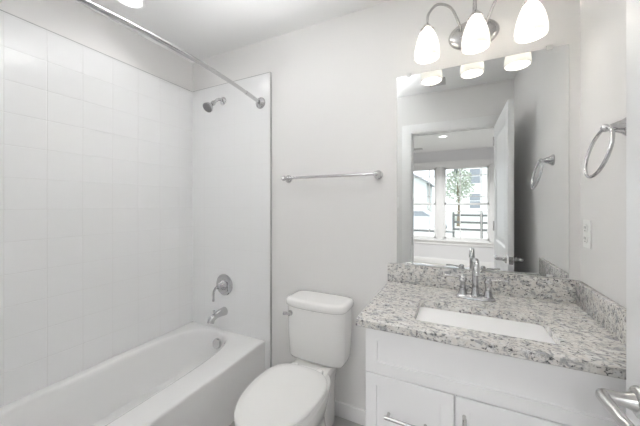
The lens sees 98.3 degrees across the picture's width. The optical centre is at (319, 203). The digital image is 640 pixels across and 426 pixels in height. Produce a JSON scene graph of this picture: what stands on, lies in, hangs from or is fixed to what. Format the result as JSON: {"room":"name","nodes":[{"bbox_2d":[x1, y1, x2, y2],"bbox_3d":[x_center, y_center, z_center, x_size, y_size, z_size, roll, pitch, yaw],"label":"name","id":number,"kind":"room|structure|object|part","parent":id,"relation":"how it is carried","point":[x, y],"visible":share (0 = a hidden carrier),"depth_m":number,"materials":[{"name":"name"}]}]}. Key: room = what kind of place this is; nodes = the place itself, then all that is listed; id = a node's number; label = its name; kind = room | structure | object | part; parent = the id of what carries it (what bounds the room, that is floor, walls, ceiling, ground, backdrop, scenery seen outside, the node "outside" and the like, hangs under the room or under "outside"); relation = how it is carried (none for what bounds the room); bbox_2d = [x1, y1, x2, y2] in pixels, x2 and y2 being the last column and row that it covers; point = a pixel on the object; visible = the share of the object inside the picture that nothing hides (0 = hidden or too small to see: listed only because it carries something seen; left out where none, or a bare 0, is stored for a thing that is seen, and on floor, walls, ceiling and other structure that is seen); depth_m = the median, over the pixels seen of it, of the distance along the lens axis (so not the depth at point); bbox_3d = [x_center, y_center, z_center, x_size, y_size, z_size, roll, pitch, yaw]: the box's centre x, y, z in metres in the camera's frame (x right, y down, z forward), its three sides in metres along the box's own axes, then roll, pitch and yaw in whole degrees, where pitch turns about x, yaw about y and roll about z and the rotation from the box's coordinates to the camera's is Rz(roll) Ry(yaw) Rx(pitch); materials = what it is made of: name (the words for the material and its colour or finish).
{"room":"bathroom","nodes":[
{"label":"bathroom","id":0,"kind":"room"},
{"bbox_2d":[0,0,192,91],"bbox_3d":[-1.458,0.073,1.567,0.120,2.459,1.632,0,0,26],"label":"wall","id":1,"kind":"structure","parent":0,"point":[73,20],"depth_m":1.69,"materials":[{"name":"white paint"}]},
{"bbox_2d":[77,0,389,62],"bbox_3d":[-0.272,-1.206,1.090,2.670,0.100,1.692,0,0,26],"label":"ceiling","id":2,"kind":"structure","parent":0,"point":[204,29],"depth_m":1.72,"materials":[{"name":"white paint"}]},
{"bbox_2d":[116,0,145,8],"bbox_3d":[-1.075,-1.152,1.560,0.156,0.008,0.156,0,0,26],"label":"recessed light","id":3,"kind":"object","parent":2,"relation":"in","point":[134,4],"visible":1,"depth_m":1.59,"materials":[{"name":"white paint"}]},
{"bbox_2d":[229,415,362,425],"bbox_3d":[-0.285,1.353,1.063,2.670,0.100,1.752,0,0,26],"label":"floor","id":4,"kind":"structure","parent":0,"point":[339,421],"depth_m":1.64,"materials":[{"name":"tile"}]},
{"bbox_2d":[0,321,264,425],"bbox_3d":[-1.042,1.129,1.431,0.742,0.347,1.509,0,0,26],"label":"bathtub","id":5,"kind":"object","parent":4,"relation":"on","point":[193,373],"visible":0.99,"depth_m":1.61,"materials":[{"name":"white ceramic"}]},
{"bbox_3d":[-0.749,1.014,2.008,0.072,0.073,0.029,0,0,26],"label":"overflow plate","id":6,"kind":"part","parent":5,"relation":"part of","materials":[{"name":"silver metal"}]},
{"bbox_2d":[234,290,353,425],"bbox_3d":[-0.120,0.926,1.392,0.388,0.753,0.744,0,0,26],"label":"toilet","id":7,"kind":"object","parent":4,"relation":"on","point":[301,392],"visible":1,"depth_m":1.49,"materials":[{"name":"white ceramic"}]},
{"bbox_3d":[-0.180,0.895,1.268,0.354,0.016,0.466,0,0,26],"label":"seat","id":8,"kind":"part","parent":7,"relation":"part of","materials":[{"name":"white plastic"}]},
{"bbox_3d":[-0.180,0.873,1.268,0.358,0.024,0.470,0,0,26],"label":"seat lid","id":9,"kind":"part","parent":7,"relation":"part of","materials":[{"name":"white plastic"}]},
{"bbox_3d":[-0.186,0.631,1.600,0.053,0.032,0.031,0,0,26],"label":"flush lever","id":10,"kind":"part","parent":7,"relation":"part of","materials":[{"name":"silver metal"}]},
{"bbox_3d":[-0.150,1.104,1.331,0.344,0.398,0.594,0,0,26],"label":"bowl","id":11,"kind":"part","parent":7,"relation":"part of","materials":[{"name":"white ceramic"}]},
{"bbox_3d":[-0.006,0.749,1.626,0.364,0.307,0.202,0,0,26],"label":"tank","id":12,"kind":"part","parent":7,"relation":"part of","materials":[{"name":"white ceramic"}]},
{"bbox_3d":[-0.005,0.572,1.627,0.388,0.045,0.220,0,0,26],"label":"tank lid","id":13,"kind":"part","parent":7,"relation":"part of","materials":[{"name":"white ceramic"}]},
{"bbox_2d":[366,307,625,425],"bbox_3d":[0.647,0.884,1.121,0.797,0.838,0.589,0,0,26],"label":"vanity cabinet","id":14,"kind":"object","parent":4,"relation":"on","point":[411,381],"visible":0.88,"depth_m":0.93,"materials":[{"name":"white paint"}]},
{"bbox_3d":[0.306,0.779,0.987,0.148,0.012,0.034,0,0,26],"label":"drawer pull","id":15,"kind":"part","parent":14,"relation":"part of","materials":[{"name":"silver metal"}]},
{"bbox_3d":[0.316,0.776,1.002,0.304,0.270,0.022,0,0,26],"label":"drawer","id":16,"kind":"part","parent":14,"relation":"part of","materials":[{"name":"white paint"}]},
{"bbox_3d":[0.469,0.765,0.899,0.012,0.148,0.034,0,0,26],"label":"door pull","id":17,"kind":"part","parent":14,"relation":"part of","materials":[{"name":"silver metal"}]},
{"bbox_2d":[356,263,625,379],"bbox_3d":[0.636,0.399,1.133,0.832,0.132,0.577,0,0,26],"label":"countertop","id":18,"kind":"structure","parent":14,"relation":"on","point":[587,328],"depth_m":1.07,"materials":[{"name":"stone"}]},
{"bbox_2d":[445,258,508,301],"bbox_3d":[0.695,0.338,1.234,0.255,0.194,0.148,0,0,26],"label":"faucet","id":19,"kind":"object","parent":18,"relation":"on","point":[475,295],"visible":1,"depth_m":1.25,"materials":[{"name":"silver metal"}]},
{"bbox_3d":[0.668,0.376,1.295,0.040,0.094,0.040,0,0,26],"label":"handle","id":20,"kind":"part","parent":19,"relation":"part of","materials":[{"name":"silver metal"}]},
{"bbox_3d":[0.693,0.332,1.229,0.042,0.182,0.138,0,0,26],"label":"spout","id":21,"kind":"part","parent":19,"relation":"part of","materials":[{"name":"silver metal"}]},
{"bbox_3d":[0.714,0.426,1.272,0.160,0.017,0.058,0,0,26],"label":"plate","id":22,"kind":"part","parent":19,"relation":"part of","materials":[{"name":"silver metal"}]},
{"bbox_3d":[0.760,0.376,1.250,0.040,0.094,0.040,0,0,26],"label":"handle","id":23,"kind":"part","parent":19,"relation":"part of","materials":[{"name":"silver metal"}]},
{"bbox_3d":[0.793,0.342,1.232,0.077,0.014,0.014,0,0,29],"label":"lever","id":24,"kind":"part","parent":19,"relation":"part of","materials":[{"name":"silver metal"}]},
{"bbox_3d":[0.675,0.916,0.828,0.484,0.550,0.022,0,0,26],"label":"cabinet door","id":25,"kind":"part","parent":14,"relation":"part of","materials":[{"name":"white paint"}]},
{"bbox_2d":[193,0,579,409],"bbox_3d":[0.072,0.073,1.796,2.670,2.459,0.120,0,0,26],"label":"wall","id":26,"kind":"structure","parent":0,"point":[334,81],"depth_m":1.68,"materials":[{"name":"white paint"}]},
{"bbox_2d":[0,9,271,406],"bbox_3d":[-1.022,0.194,1.421,0.791,2.217,1.512,0,0,26],"label":"tub surround","id":27,"kind":"object","parent":26,"relation":"attached to","point":[125,201],"visible":0.85,"depth_m":1.74,"materials":[{"name":"white tile"}]},
{"bbox_2d":[76,0,264,108],"bbox_3d":[-0.718,-0.710,1.272,0.133,0.080,1.479,0,0,26],"label":"shower curtain rod","id":28,"kind":"object","parent":27,"relation":"attached to","point":[260,102],"visible":1,"depth_m":1.21,"materials":[{"name":"silver metal"}]},
{"bbox_2d":[203,97,225,112],"bbox_3d":[-0.773,-0.735,2.023,0.073,0.155,0.176,0,0,26],"label":"shower","id":29,"kind":"object","parent":27,"relation":"attached to","point":[208,107],"visible":1,"depth_m":1.98,"materials":[{"name":"silver metal"}]},
{"bbox_2d":[207,307,227,323],"bbox_3d":[-0.757,0.816,2.027,0.066,0.094,0.157,0,0,26],"label":"tub spout","id":30,"kind":"object","parent":27,"relation":"attached to","point":[223,311],"visible":1,"depth_m":2.01,"materials":[{"name":"silver metal"}]},
{"bbox_2d":[212,274,232,301],"bbox_3d":[-0.746,0.621,2.050,0.160,0.179,0.105,0,0,26],"label":"shower valve","id":31,"kind":"object","parent":27,"relation":"attached to","point":[224,285],"visible":1,"depth_m":2.07,"materials":[{"name":"silver metal"}]},
{"bbox_3d":[-0.765,0.656,2.032,0.022,0.109,0.057,0,0,45],"label":"valve lever","id":32,"kind":"part","parent":31,"relation":"part of","materials":[{"name":"silver metal"}]},
{"bbox_3d":[-0.688,0.196,2.090,0.770,2.213,0.018,0,0,26],"label":"tile panel","id":33,"kind":"part","parent":27,"relation":"part of","materials":[{"name":"white tile"}]},
{"bbox_2d":[281,170,382,182],"bbox_3d":[0.047,-0.168,1.698,0.662,0.052,0.078,0,0,26],"label":"towel bar","id":34,"kind":"object","parent":26,"relation":"attached to","point":[378,174],"visible":1,"depth_m":1.64,"materials":[{"name":"silver metal"}]},
{"bbox_3d":[-0.227,-0.168,1.832,0.052,0.052,0.078,0,0,26],"label":"bar post","id":35,"kind":"part","parent":34,"relation":"part of","materials":[{"name":"silver metal"}]},
{"bbox_3d":[0.321,-0.168,1.565,0.052,0.052,0.078,0,0,26],"label":"bar post","id":36,"kind":"part","parent":34,"relation":"part of","materials":[{"name":"silver metal"}]},
{"bbox_2d":[335,400,365,425],"bbox_3d":[0.035,1.259,1.740,0.832,0.088,0.014,0,0,26],"label":"baseboard","id":37,"kind":"structure","parent":26,"relation":"attached to","point":[343,410],"depth_m":1.66,"materials":[{"name":"white paint"}]},
{"bbox_2d":[414,0,548,63],"bbox_3d":[0.726,-0.843,1.298,0.527,0.268,0.204,0,0,26],"label":"vanity light","id":38,"kind":"object","parent":26,"relation":"attached to","point":[473,36],"visible":1,"depth_m":1.25,"materials":[{"name":"white glass"}]},
{"bbox_3d":[0.521,-0.778,1.348,0.116,0.137,0.116,0,0,26],"label":"lamp shade","id":39,"kind":"part","parent":38,"relation":"part of","materials":[{"name":"white glass"}]},
{"bbox_3d":[0.620,-0.921,1.363,0.209,0.113,0.035,0,0,-15],"label":"arm","id":40,"kind":"part","parent":38,"relation":"part of","materials":[{"name":"silver metal"}]},
{"bbox_3d":[0.734,-0.921,1.316,0.014,0.113,0.142,0,0,26],"label":"arm","id":41,"kind":"part","parent":38,"relation":"part of","materials":[{"name":"silver metal"}]},
{"bbox_3d":[0.707,-0.778,1.258,0.116,0.137,0.116,0,0,26],"label":"lamp shade","id":42,"kind":"part","parent":38,"relation":"part of","materials":[{"name":"white glass"}]},
{"bbox_3d":[0.841,-0.921,1.255,0.035,0.113,0.212,0,0,-23],"label":"arm","id":43,"kind":"part","parent":38,"relation":"part of","materials":[{"name":"silver metal"}]},
{"bbox_3d":[0.891,-0.778,1.168,0.116,0.137,0.116,0,0,26],"label":"lamp shade","id":44,"kind":"part","parent":38,"relation":"part of","materials":[{"name":"white glass"}]},
{"bbox_2d":[397,44,568,278],"bbox_3d":[0.766,-0.194,1.386,0.746,1.050,0.010,0,0,26],"label":"vanity mirror","id":45,"kind":"object","parent":26,"relation":"attached to","point":[483,146],"visible":1,"depth_m":1.36,"materials":[{"name":"silver mirror"}]},
{"bbox_2d":[388,263,579,303],"bbox_3d":[0.758,0.384,1.383,0.832,0.102,0.020,0,0,26],"label":"backsplash","id":46,"kind":"structure","parent":26,"relation":"attached to","point":[523,286],"depth_m":1.33,"materials":[{"name":"stone"}]},
{"bbox_2d":[580,0,625,307],"bbox_3d":[0.835,0.073,0.450,0.120,2.459,1.632,0,0,26],"label":"wall","id":47,"kind":"structure","parent":0,"point":[602,22],"depth_m":1.03,"materials":[{"name":"white paint"}]},
{"bbox_2d":[583,219,591,248],"bbox_3d":[1.098,0.123,1.141,0.011,0.116,0.070,0,0,26],"label":"wall outlet","id":48,"kind":"object","parent":47,"relation":"attached to","point":[587,224],"visible":1,"depth_m":1.13,"materials":[{"name":"white plastic"}]},
{"bbox_2d":[583,224,587,231],"bbox_3d":[1.097,0.101,1.141,0.005,0.033,0.033,0,0,26],"label":"socket","id":49,"kind":"object","parent":48,"relation":"attached to","point":[585,226],"depth_m":1.14,"materials":[{"name":"grey plastic"}]},
{"bbox_2d":[583,117,625,177],"bbox_3d":[0.928,-0.180,0.890,0.097,0.192,0.170,0,0,26],"label":"towel ring","id":50,"kind":"object","parent":47,"relation":"attached to","point":[619,126],"visible":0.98,"depth_m":0.87,"materials":[{"name":"silver metal"}]},
{"bbox_3d":[0.941,-0.245,0.883,0.068,0.062,0.062,0,0,26],"label":"ring post","id":51,"kind":"part","parent":50,"relation":"part of","materials":[{"name":"silver metal"}]},
{"bbox_3d":[-0.642,0.073,0.329,2.430,2.459,0.120,0,0,26],"label":"wall","id":52,"kind":"structure","parent":0,"visible":0},
{"bbox_2d":[595,0,639,425],"bbox_3d":[0.518,0.278,0.257,0.178,2.026,0.773,0,0,26],"label":"door","id":53,"kind":"structure","parent":52,"relation":"in","point":[610,400],"depth_m":0.57,"materials":[{"name":"white paint"}]},
{"bbox_3d":[0.591,0.398,0.530,0.072,0.062,0.145,0,0,26],"label":"lever","id":54,"kind":"part","parent":53,"relation":"part of","materials":[{"name":"silver metal"}]}
]}

